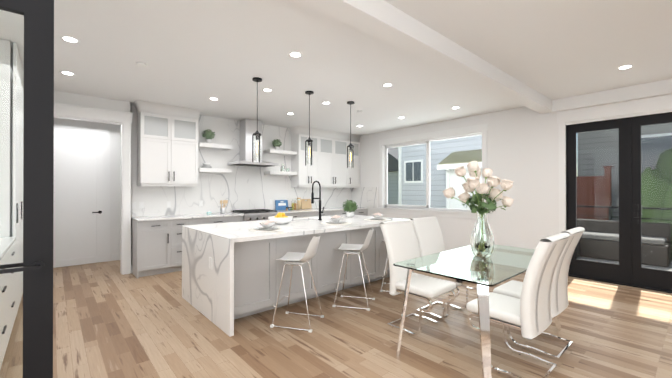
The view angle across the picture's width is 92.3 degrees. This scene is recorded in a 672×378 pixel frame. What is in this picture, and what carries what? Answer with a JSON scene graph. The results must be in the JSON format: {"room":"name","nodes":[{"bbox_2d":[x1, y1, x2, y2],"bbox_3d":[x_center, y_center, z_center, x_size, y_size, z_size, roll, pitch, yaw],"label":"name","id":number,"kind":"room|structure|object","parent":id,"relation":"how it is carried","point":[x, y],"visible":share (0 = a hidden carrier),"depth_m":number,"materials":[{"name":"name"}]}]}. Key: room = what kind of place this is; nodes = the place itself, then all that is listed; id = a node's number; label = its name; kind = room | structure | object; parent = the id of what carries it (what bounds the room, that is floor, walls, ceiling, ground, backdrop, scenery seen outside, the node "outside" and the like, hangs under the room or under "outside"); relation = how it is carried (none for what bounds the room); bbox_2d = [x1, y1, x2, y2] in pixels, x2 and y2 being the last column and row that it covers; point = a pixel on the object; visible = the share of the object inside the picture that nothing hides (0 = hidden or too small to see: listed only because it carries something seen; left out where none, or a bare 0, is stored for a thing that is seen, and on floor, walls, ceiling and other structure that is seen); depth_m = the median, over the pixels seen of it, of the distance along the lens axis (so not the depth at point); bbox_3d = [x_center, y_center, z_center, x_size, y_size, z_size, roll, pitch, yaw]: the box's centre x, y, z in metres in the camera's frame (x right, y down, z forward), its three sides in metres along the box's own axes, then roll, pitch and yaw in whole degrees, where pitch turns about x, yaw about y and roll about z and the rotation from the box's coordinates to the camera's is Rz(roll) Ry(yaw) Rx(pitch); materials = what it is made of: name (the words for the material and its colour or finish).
{"room":"dining room","nodes":[
{"label":"dining room","id":0,"kind":"room"},
{"bbox_2d":[54,118,120,260],"bbox_3d":[-4.597,-0.019,6.198,3.280,2.840,0.140,0,0,-41],"label":"wall","id":1,"kind":"structure","parent":0,"point":[115,179],"depth_m":6.32,"materials":[{"name":"white paint"}]},
{"bbox_2d":[53,124,109,267],"bbox_3d":[-4.739,0.125,5.920,0.980,2.550,0.091,0,0,-41],"label":"door","id":2,"kind":"structure","parent":1,"relation":"attached to","point":[81,213],"depth_m":5.96,"materials":[{"name":"white wood"}]},
{"bbox_2d":[111,253,119,260],"bbox_3d":[-3.899,1.338,6.702,1.280,0.130,0.015,0,0,-41],"label":"baseboard","id":3,"kind":"structure","parent":1,"relation":"attached to","point":[114,257],"depth_m":6.32,"materials":[{"name":"white"}]},
{"bbox_2d":[54,90,314,236],"bbox_3d":[-2.297,-0.018,6.534,7.280,2.840,0.310,0,0,-41],"label":"wall","id":4,"kind":"structure","parent":0,"point":[82,100],"depth_m":5.20,"materials":[{"name":"white paint"}]},
{"bbox_2d":[54,102,133,274],"bbox_3d":[-3.855,0.064,5.026,1.170,2.665,0.180,0,0,-41],"label":"door frame","id":5,"kind":"structure","parent":4,"relation":"attached to","point":[92,113],"depth_m":5.28,"materials":[{"name":"white wood"}]},
{"bbox_2d":[132,100,202,186],"bbox_3d":[-2.951,-0.743,5.705,1.070,1.393,0.373,0,0,-41],"label":"upper cabinet","id":6,"kind":"object","parent":4,"relation":"attached to","point":[167,145],"visible":1,"depth_m":5.57,"materials":[{"name":"white wood"}]},
{"bbox_2d":[198,168,231,173],"bbox_3d":[-2.378,-0.350,6.270,0.630,0.087,0.279,0,0,-41],"label":"shelf","id":7,"kind":"object","parent":4,"relation":"attached to","point":[213,170],"visible":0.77,"depth_m":6.19,"materials":[{"name":"white wood"}]},
{"bbox_2d":[201,163,211,167],"bbox_3d":[-2.479,-0.446,6.182,0.200,0.100,0.200,0,0,-41],"label":"plate","id":8,"kind":"object","parent":7,"relation":"on","point":[205,165],"visible":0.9,"depth_m":6.12,"materials":[{"name":"white ceramic"}]},
{"bbox_2d":[198,142,231,150],"bbox_3d":[-2.378,-0.821,6.272,0.630,0.087,0.279,0,0,-41],"label":"shelf","id":9,"kind":"object","parent":4,"relation":"attached to","point":[212,146],"visible":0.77,"depth_m":6.21,"materials":[{"name":"white wood"}]},
{"bbox_2d":[202,129,214,142],"bbox_3d":[-2.454,-1.007,6.208,0.243,0.282,0.253,0,0,-41],"label":"potted plant","id":10,"kind":"object","parent":9,"relation":"on","point":[208,135],"visible":0.94,"depth_m":6.17,"materials":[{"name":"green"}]},
{"bbox_2d":[132,115,351,216],"bbox_3d":[-1.525,-0.475,7.218,5.217,1.919,0.019,0,0,-41],"label":"backsplash","id":11,"kind":"structure","parent":4,"relation":"attached to","point":[245,187],"depth_m":6.65,"materials":[{"name":"stone"}]},
{"bbox_2d":[139,202,143,207],"bbox_3d":[-3.365,0.279,5.581,0.075,0.115,0.008,0,0,-41],"label":"electrical outlet plate","id":12,"kind":"object","parent":11,"relation":"attached to","point":[141,204],"depth_m":5.58,"materials":[{"name":"white plastic"}]},
{"bbox_2d":[166,201,170,207],"bbox_3d":[-3.042,0.280,5.865,0.075,0.115,0.008,0,0,-41],"label":"electrical outlet plate","id":13,"kind":"object","parent":11,"relation":"attached to","point":[168,205],"depth_m":5.86,"materials":[{"name":"white plastic"}]},
{"bbox_2d":[228,118,278,166],"bbox_3d":[-1.715,-0.961,6.707,0.900,0.948,0.499,0,0,-41],"label":"range hood","id":14,"kind":"object","parent":4,"relation":"attached to","point":[248,128],"visible":0.98,"depth_m":6.64,"materials":[{"name":"silver metal"}]},
{"bbox_2d":[264,171,296,175],"bbox_3d":[-1.246,-0.347,7.263,0.700,0.087,0.279,0,0,-41],"label":"shelf","id":15,"kind":"object","parent":4,"relation":"attached to","point":[277,173],"visible":1,"depth_m":7.12,"materials":[{"name":"white wood"}]},
{"bbox_2d":[264,149,296,155],"bbox_3d":[-1.246,-0.817,7.264,0.700,0.087,0.279,0,0,-41],"label":"shelf","id":16,"kind":"object","parent":4,"relation":"attached to","point":[278,152],"visible":1,"depth_m":7.14,"materials":[{"name":"white wood"}]},
{"bbox_2d":[272,139,281,149],"bbox_3d":[-1.319,-0.989,7.200,0.229,0.254,0.230,0,0,-41],"label":"potted plant","id":17,"kind":"object","parent":16,"relation":"on","point":[276,144],"visible":0.94,"depth_m":7.15,"materials":[{"name":"green plant"}]},
{"bbox_2d":[289,126,360,187],"bbox_3d":[-0.214,-0.734,8.106,2.072,1.393,0.373,0,0,-41],"label":"upper cabinet","id":18,"kind":"object","parent":4,"relation":"attached to","point":[328,168],"visible":0.92,"depth_m":7.89,"materials":[{"name":"white wood"}]},
{"bbox_2d":[0,260,671,377],"bbox_3d":[0.278,1.422,3.699,7.420,0.060,10.940,0,0,-41],"label":"floor","id":19,"kind":"structure","parent":0,"point":[110,320],"depth_m":3.02,"materials":[{"name":"brown wood"}]},
{"bbox_2d":[0,39,11,368],"bbox_3d":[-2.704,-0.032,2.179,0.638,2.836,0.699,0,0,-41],"label":"tall cabinet","id":20,"kind":"object","parent":19,"relation":"on","point":[6,88],"depth_m":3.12,"materials":[{"name":"white wood"}]},
{"bbox_2d":[12,42,19,327],"bbox_3d":[-3.165,-0.031,2.705,0.638,2.836,0.700,0,0,-41],"label":"tall cabinet","id":21,"kind":"object","parent":19,"relation":"on","point":[15,76],"depth_m":3.18,"materials":[{"name":"white wood"}]},
{"bbox_2d":[16,60,23,314],"bbox_3d":[-3.594,-0.029,3.194,0.638,2.836,0.601,0,0,-41],"label":"tall cabinet","id":22,"kind":"object","parent":19,"relation":"on","point":[19,227],"depth_m":3.62,"materials":[{"name":"white wood"}]},
{"bbox_2d":[20,271,22,301],"bbox_3d":[-3.990,-0.027,3.645,0.638,2.836,0.599,0,0,-41],"label":"tall cabinet","id":23,"kind":"object","parent":19,"relation":"on","point":[21,275],"depth_m":3.79,"materials":[{"name":"white wood"}]},
{"bbox_2d":[0,0,53,377],"bbox_3d":[-1.893,0.159,1.523,0.840,2.430,0.157,0,0,-41],"label":"door frame","id":24,"kind":"structure","parent":19,"relation":"on","point":[36,266],"depth_m":1.74,"materials":[{"name":"black paint"}]},
{"bbox_2d":[131,219,170,278],"bbox_3d":[-3.112,0.953,5.412,0.480,0.890,0.593,0,0,-41],"label":"base cabinet","id":25,"kind":"object","parent":19,"relation":"on","point":[156,245],"depth_m":5.20,"materials":[{"name":"grey wood"}]},
{"bbox_2d":[132,212,234,222],"bbox_3d":[-2.626,0.494,5.823,1.760,0.030,0.618,0,0,-41],"label":"countertop","id":26,"kind":"structure","parent":25,"relation":"on","point":[147,219],"depth_m":5.61,"materials":[{"name":"white stone"}]},
{"bbox_2d":[220,200,227,213],"bbox_3d":[-2.182,0.350,6.277,0.182,0.260,0.142,0,0,-41],"label":"utensil crock","id":27,"kind":"object","parent":26,"relation":"on","point":[223,210],"visible":1,"depth_m":6.23,"materials":[{"name":"white ceramic"}]},
{"bbox_2d":[171,219,190,271],"bbox_3d":[-2.826,0.954,5.662,0.280,0.890,0.593,0,0,-41],"label":"base cabinet","id":28,"kind":"object","parent":19,"relation":"on","point":[176,224],"depth_m":5.42,"materials":[{"name":"grey wood"}]},
{"bbox_2d":[191,215,242,224],"bbox_3d":[-2.347,0.955,6.083,0.995,0.890,0.593,0,0,-41],"label":"base cabinet","id":29,"kind":"object","parent":19,"relation":"on","point":[226,218],"depth_m":5.91,"materials":[{"name":"grey"}]},
{"bbox_2d":[231,209,278,220],"bbox_3d":[-1.647,0.920,6.624,0.760,0.965,0.696,0,0,-41],"label":"range","id":30,"kind":"object","parent":19,"relation":"on","point":[256,214],"visible":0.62,"depth_m":6.40,"materials":[{"name":"silver metal"}]},
{"bbox_2d":[273,211,306,217],"bbox_3d":[-1.125,0.959,7.155,0.715,0.890,0.593,0,0,-41],"label":"base cabinet","id":31,"kind":"object","parent":19,"relation":"on","point":[298,214],"depth_m":7.05,"materials":[{"name":"grey"}]},
{"bbox_2d":[182,215,406,336],"bbox_3d":[-0.385,0.935,4.573,2.966,0.920,1.506,0,0,-41],"label":"kitchen island","id":32,"kind":"object","parent":19,"relation":"on","point":[232,272],"visible":0.75,"depth_m":3.71,"materials":[{"name":"stone"}]},
{"bbox_2d":[249,220,285,231],"bbox_3d":[-0.790,0.415,3.723,0.427,0.112,0.430,0,0,23],"label":"place setting","id":33,"kind":"object","parent":32,"relation":"on","point":[267,226],"visible":1,"depth_m":3.67,"materials":[{"name":"white ceramic"}]},
{"bbox_2d":[268,212,292,223],"bbox_3d":[-0.754,0.396,4.394,0.290,0.154,0.290,0,0,26],"label":"bowl","id":34,"kind":"object","parent":32,"relation":"on","point":[280,218],"visible":1,"depth_m":4.31,"materials":[{"name":"white ceramic"}]},
{"bbox_2d":[311,181,323,219],"bbox_3d":[-0.287,0.173,5.019,0.106,0.605,0.244,0,0,-41],"label":"faucet","id":35,"kind":"object","parent":32,"relation":"on","point":[313,198],"visible":1,"depth_m":4.93,"materials":[{"name":"black metal"}]},
{"bbox_2d":[321,215,350,224],"bbox_3d":[0.001,0.413,4.444,0.427,0.121,0.430,0,0,20],"label":"place setting","id":36,"kind":"object","parent":32,"relation":"on","point":[335,220],"visible":1,"depth_m":4.37,"materials":[{"name":"white ceramic"}]},
{"bbox_2d":[342,200,357,216],"bbox_3d":[0.244,0.330,5.479,0.258,0.293,0.260,0,0,-41],"label":"potted plant","id":37,"kind":"object","parent":32,"relation":"on","point":[350,206],"visible":1,"depth_m":5.42,"materials":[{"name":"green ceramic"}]},
{"bbox_2d":[364,213,390,220],"bbox_3d":[0.636,0.418,4.948,0.427,0.115,0.430,0,0,14],"label":"place setting","id":38,"kind":"object","parent":32,"relation":"on","point":[376,217],"visible":1,"depth_m":4.88,"materials":[{"name":"white ceramic"}]},
{"bbox_2d":[270,236,323,332],"bbox_3d":[-0.391,0.932,3.372,0.461,0.917,0.410,0,0,16],"label":"stool","id":39,"kind":"object","parent":19,"relation":"on","point":[295,258],"visible":1,"depth_m":3.29,"materials":[{"name":"white plastic"}]},
{"bbox_2d":[307,211,334,216],"bbox_3d":[-0.537,0.961,7.671,0.850,0.890,0.593,0,0,-41],"label":"base cabinet","id":40,"kind":"object","parent":19,"relation":"on","point":[309,213],"depth_m":7.40,"materials":[{"name":"grey"}]},
{"bbox_2d":[279,207,366,214],"bbox_3d":[-0.377,0.502,7.796,2.683,0.030,0.618,0,0,-41],"label":"countertop","id":41,"kind":"structure","parent":40,"relation":"on","point":[337,208],"depth_m":7.65,"materials":[{"name":"white stone"}]},
{"bbox_2d":[275,200,287,209],"bbox_3d":[-1.240,0.367,7.374,0.320,0.232,0.071,0,0,-41],"label":"box","id":42,"kind":"object","parent":41,"relation":"on","point":[281,204],"visible":0.85,"depth_m":7.34,"materials":[{"name":"blue cardboard"}]},
{"bbox_2d":[295,198,297,209],"bbox_3d":[-0.949,0.356,7.535,0.060,0.255,0.058,0,0,-41],"label":"oil bottle","id":43,"kind":"object","parent":41,"relation":"on","point":[296,205],"depth_m":7.52,"materials":[{"name":"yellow glass"}]},
{"bbox_2d":[298,198,300,209],"bbox_3d":[-0.876,0.345,7.612,0.092,0.280,0.091,0,0,-41],"label":"oil bottle","id":44,"kind":"object","parent":41,"relation":"on","point":[299,199],"depth_m":7.57,"materials":[{"name":"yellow glass"}]},
{"bbox_2d":[301,199,311,208],"bbox_3d":[-0.725,0.363,7.849,0.300,0.240,0.060,0,0,-41],"label":"cutting board","id":45,"kind":"object","parent":41,"relation":"on","point":[306,204],"visible":0.9,"depth_m":7.83,"materials":[{"name":"brown wood"}]},
{"bbox_2d":[335,211,354,214],"bbox_3d":[0.008,0.963,8.149,0.600,0.890,0.593,0,0,-41],"label":"base cabinet","id":46,"kind":"object","parent":19,"relation":"on","point":[336,212],"depth_m":7.86,"materials":[{"name":"grey"}]},
{"bbox_2d":[332,228,374,310],"bbox_3d":[0.231,0.934,3.938,0.461,0.917,0.410,0,0,16],"label":"stool","id":47,"kind":"object","parent":19,"relation":"on","point":[356,249],"visible":1,"depth_m":3.86,"materials":[{"name":"white plastic"}]},
{"bbox_2d":[355,211,366,215],"bbox_3d":[0.435,0.964,8.524,0.537,0.890,0.593,0,0,-41],"label":"base cabinet","id":48,"kind":"object","parent":19,"relation":"on","point":[364,213],"depth_m":8.31,"materials":[{"name":"grey"}]},
{"bbox_2d":[380,240,389,291],"bbox_3d":[0.871,0.936,4.512,0.461,0.917,0.410,0,0,16],"label":"stool","id":49,"kind":"object","parent":19,"relation":"on","point":[381,290],"visible":0.25,"depth_m":4.42,"materials":[{"name":"white plastic"}]},
{"bbox_2d":[380,219,455,335],"bbox_3d":[0.823,0.864,3.262,0.508,1.052,0.622,0,0,-41],"label":"dining chair","id":50,"kind":"object","parent":19,"relation":"on","point":[401,240],"visible":0.94,"depth_m":3.24,"materials":[{"name":"white leather"}]},
{"bbox_2d":[410,217,476,318],"bbox_3d":[1.216,0.866,3.647,0.508,1.052,0.622,0,0,-41],"label":"dining chair","id":51,"kind":"object","parent":19,"relation":"on","point":[429,235],"visible":0.56,"depth_m":3.69,"materials":[{"name":"white leather"}]},
{"bbox_2d":[396,269,560,377],"bbox_3d":[1.355,1.015,2.943,1.627,0.748,0.797,0,0,-41],"label":"dining table leg","id":52,"kind":"object","parent":19,"relation":"on","point":[483,307],"visible":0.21,"depth_m":2.22,"materials":[{"name":"silver metal"}]},
{"bbox_2d":[393,244,534,286],"bbox_3d":[1.355,0.635,2.944,1.640,0.012,0.820,0,0,-41],"label":"table top","id":53,"kind":"object","parent":52,"relation":"on","point":[502,263],"visible":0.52,"depth_m":2.68,"materials":[{"name":"clear glass"}]},
{"bbox_2d":[442,161,513,257],"bbox_3d":[1.335,0.177,2.979,0.600,0.901,0.596,0,0,-41],"label":"vase","id":54,"kind":"object","parent":53,"relation":"on","point":[482,242],"visible":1,"depth_m":2.94,"materials":[{"name":"clear glass"}]},
{"bbox_2d":[466,232,570,377],"bbox_3d":[1.421,0.861,2.534,0.508,1.052,0.622,0,0,-41],"label":"dining chair","id":55,"kind":"object","parent":19,"relation":"on","point":[529,314],"visible":0.96,"depth_m":2.35,"materials":[{"name":"white leather"}]},
{"bbox_2d":[493,227,584,359],"bbox_3d":[1.826,0.863,2.915,0.508,1.052,0.622,0,0,-41],"label":"dining chair","id":56,"kind":"object","parent":19,"relation":"on","point":[559,296],"visible":0.58,"depth_m":2.77,"materials":[{"name":"white leather"}]},
{"bbox_2d":[0,0,671,135],"bbox_3d":[0.278,-1.508,3.710,7.420,0.120,10.940,0,0,-41],"label":"ceiling","id":57,"kind":"structure","parent":0,"point":[195,54],"depth_m":3.50,"materials":[{"name":"white paint"}]},
{"bbox_2d":[59,71,74,75],"bbox_3d":[-3.357,-1.445,4.032,0.154,0.007,0.154,0,0,40],"label":"recessed light","id":58,"kind":"object","parent":57,"relation":"in","point":[62,72],"depth_m":4.04,"materials":[{"name":"white plastic"}]},
{"bbox_2d":[60,36,79,43],"bbox_3d":[-2.580,-1.448,3.131,0.154,0.007,0.154,0,0,40],"label":"recessed light","id":59,"kind":"object","parent":57,"relation":"in","point":[69,39],"depth_m":3.13,"materials":[{"name":"white plastic"}]},
{"bbox_2d":[136,62,145,67],"bbox_3d":[-2.244,-1.434,3.718,0.098,0.030,0.100,0,0,-41],"label":"smoke detector","id":60,"kind":"object","parent":57,"relation":"in","point":[140,64],"depth_m":3.70,"materials":[{"name":"white plastic"}]},
{"bbox_2d":[252,77,261,162],"bbox_3d":[-1.033,-0.898,4.232,0.124,1.094,0.125,0,0,-41],"label":"pendant light","id":61,"kind":"object","parent":57,"relation":"hanging from","point":[257,134],"visible":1,"depth_m":4.22,"materials":[{"name":"black metal"}]},
{"bbox_2d":[288,52,302,57],"bbox_3d":[-0.438,-1.447,3.480,0.154,0.007,0.154,0,0,22],"label":"recessed light","id":62,"kind":"object","parent":57,"relation":"in","point":[292,54],"depth_m":3.47,"materials":[{"name":"white plastic"}]},
{"bbox_2d":[305,91,313,164],"bbox_3d":[-0.395,-0.896,4.793,0.124,1.094,0.125,0,0,-41],"label":"pendant light","id":63,"kind":"object","parent":57,"relation":"hanging from","point":[309,141],"visible":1,"depth_m":4.78,"materials":[{"name":"black metal"}]},
{"bbox_2d":[347,101,353,167],"bbox_3d":[0.244,-0.894,5.353,0.124,1.094,0.125,0,0,-41],"label":"pendant light","id":64,"kind":"object","parent":57,"relation":"hanging from","point":[350,145],"visible":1,"depth_m":5.35,"materials":[{"name":"black metal"}]},
{"bbox_2d":[382,83,392,86],"bbox_3d":[0.719,-1.443,4.496,0.154,0.007,0.154,0,0,22],"label":"recessed light","id":65,"kind":"object","parent":57,"relation":"in","point":[388,84],"depth_m":4.50,"materials":[{"name":"white plastic"}]},
{"bbox_2d":[297,0,551,113],"bbox_3d":[0.859,-1.366,3.048,7.140,0.170,0.200,0,0,-41],"label":"ceiling beam","id":66,"kind":"structure","parent":57,"relation":"attached to","point":[383,20],"depth_m":2.94,"materials":[{"name":"white paint"}]},
{"bbox_2d":[551,79,671,112],"bbox_3d":[4.990,-1.356,3.653,0.130,0.185,4.360,0,0,-41],"label":"header beam","id":67,"kind":"structure","parent":57,"relation":"attached to","point":[643,91],"depth_m":4.66,"materials":[{"name":"white paint"}]},
{"bbox_2d":[617,65,633,69],"bbox_3d":[3.440,-1.445,3.836,0.154,0.007,0.154,0,0,40],"label":"recessed light","id":68,"kind":"object","parent":57,"relation":"in","point":[626,66],"depth_m":3.84,"materials":[{"name":"white plastic"}]},
{"bbox_2d":[359,107,671,249],"bbox_3d":[3.506,-0.022,5.545,0.140,2.840,9.450,0,0,-41],"label":"wall","id":69,"kind":"structure","parent":0,"point":[523,149],"depth_m":5.79,"materials":[{"name":"white paint"}]},
{"bbox_2d":[352,187,376,206],"bbox_3d":[0.742,0.200,8.573,0.019,0.580,0.930,0,0,-41],"label":"backsplash","id":70,"kind":"structure","parent":69,"relation":"attached to","point":[363,196],"depth_m":8.52,"materials":[{"name":"stone"}]},
{"bbox_2d":[378,123,488,218],"bbox_3d":[2.029,-0.328,7.184,0.170,1.825,2.740,0,0,-41],"label":"window","id":71,"kind":"structure","parent":69,"relation":"in","point":[427,210],"depth_m":7.20,"materials":[{"name":"white plastic"}]},
{"bbox_2d":[557,94,671,292],"bbox_3d":[5.111,0.064,3.720,0.192,2.655,4.310,0,0,-41],"label":"door frame","id":72,"kind":"structure","parent":69,"relation":"attached to","point":[629,270],"depth_m":4.72,"materials":[{"name":"black paint"}]},
{"bbox_2d":[576,123,671,269],"bbox_3d":[4.266,0.108,4.682,0.006,2.039,1.300,0,0,-41],"label":"door glass","id":73,"kind":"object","parent":69,"relation":"attached to","point":[618,196],"depth_m":4.80,"materials":[{"name":"clear glass"}]},
{"label":"outside","id":74,"kind":"structure","parent":0,"visible":0},
{"bbox_2d":[577,205,671,270],"bbox_3d":[5.873,0.957,5.216,2.970,1.160,5.160,0,0,-41],"label":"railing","id":75,"kind":"object","parent":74,"point":[617,262],"depth_m":6.56,"materials":[{"name":"black metal"}]},
{"bbox_2d":[577,219,671,266],"bbox_3d":[5.195,1.056,6.444,2.050,0.748,2.000,0,0,-41],"label":"outdoor sofa","id":76,"kind":"object","parent":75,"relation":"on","point":[648,244],"depth_m":6.47,"materials":[{"name":"fabric"}]},
{"bbox_3d":[4.865,2.052,17.392,90.000,0.020,100.000,0,0,-41],"label":"ground","id":77,"kind":"structure","parent":74,"visible":0},
{"bbox_2d":[388,147,397,203],"bbox_3d":[5.099,-2.041,22.069,12.100,8.200,8.900,0,0,-41],"label":"house","id":78,"kind":"structure","parent":77,"relation":"on","point":[392,161],"depth_m":15.87,"materials":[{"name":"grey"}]},
{"bbox_2d":[398,135,481,208],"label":"window","id":79,"kind":"structure","parent":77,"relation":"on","point":[472,143],"depth_m":10.50,"materials":[{"name":"grey"}]},
{"bbox_2d":[577,166,612,219],"bbox_3d":[6.546,0.710,8.794,0.200,2.600,1.530,0,0,-41],"label":"fence","id":80,"kind":"object","parent":77,"relation":"on","point":[595,190],"depth_m":8.49,"materials":[{"name":"brown wood"}]},
{"bbox_2d":[577,123,671,220],"bbox_3d":[14.599,-2.591,8.588,7.600,9.200,12.500,0,0,-41],"label":"house","id":81,"kind":"structure","parent":77,"relation":"on","point":[601,153],"depth_m":10.05,"materials":[{"name":"grey"}]},
{"bbox_2d":[641,148,671,244],"bbox_3d":[14.931,-6.435,16.005,24.541,17.712,51.751,0,0,-41],"label":"trees","id":82,"kind":"object","parent":77,"relation":"on","point":[655,178],"depth_m":7.27,"materials":[{"name":"green plant"}]}
]}

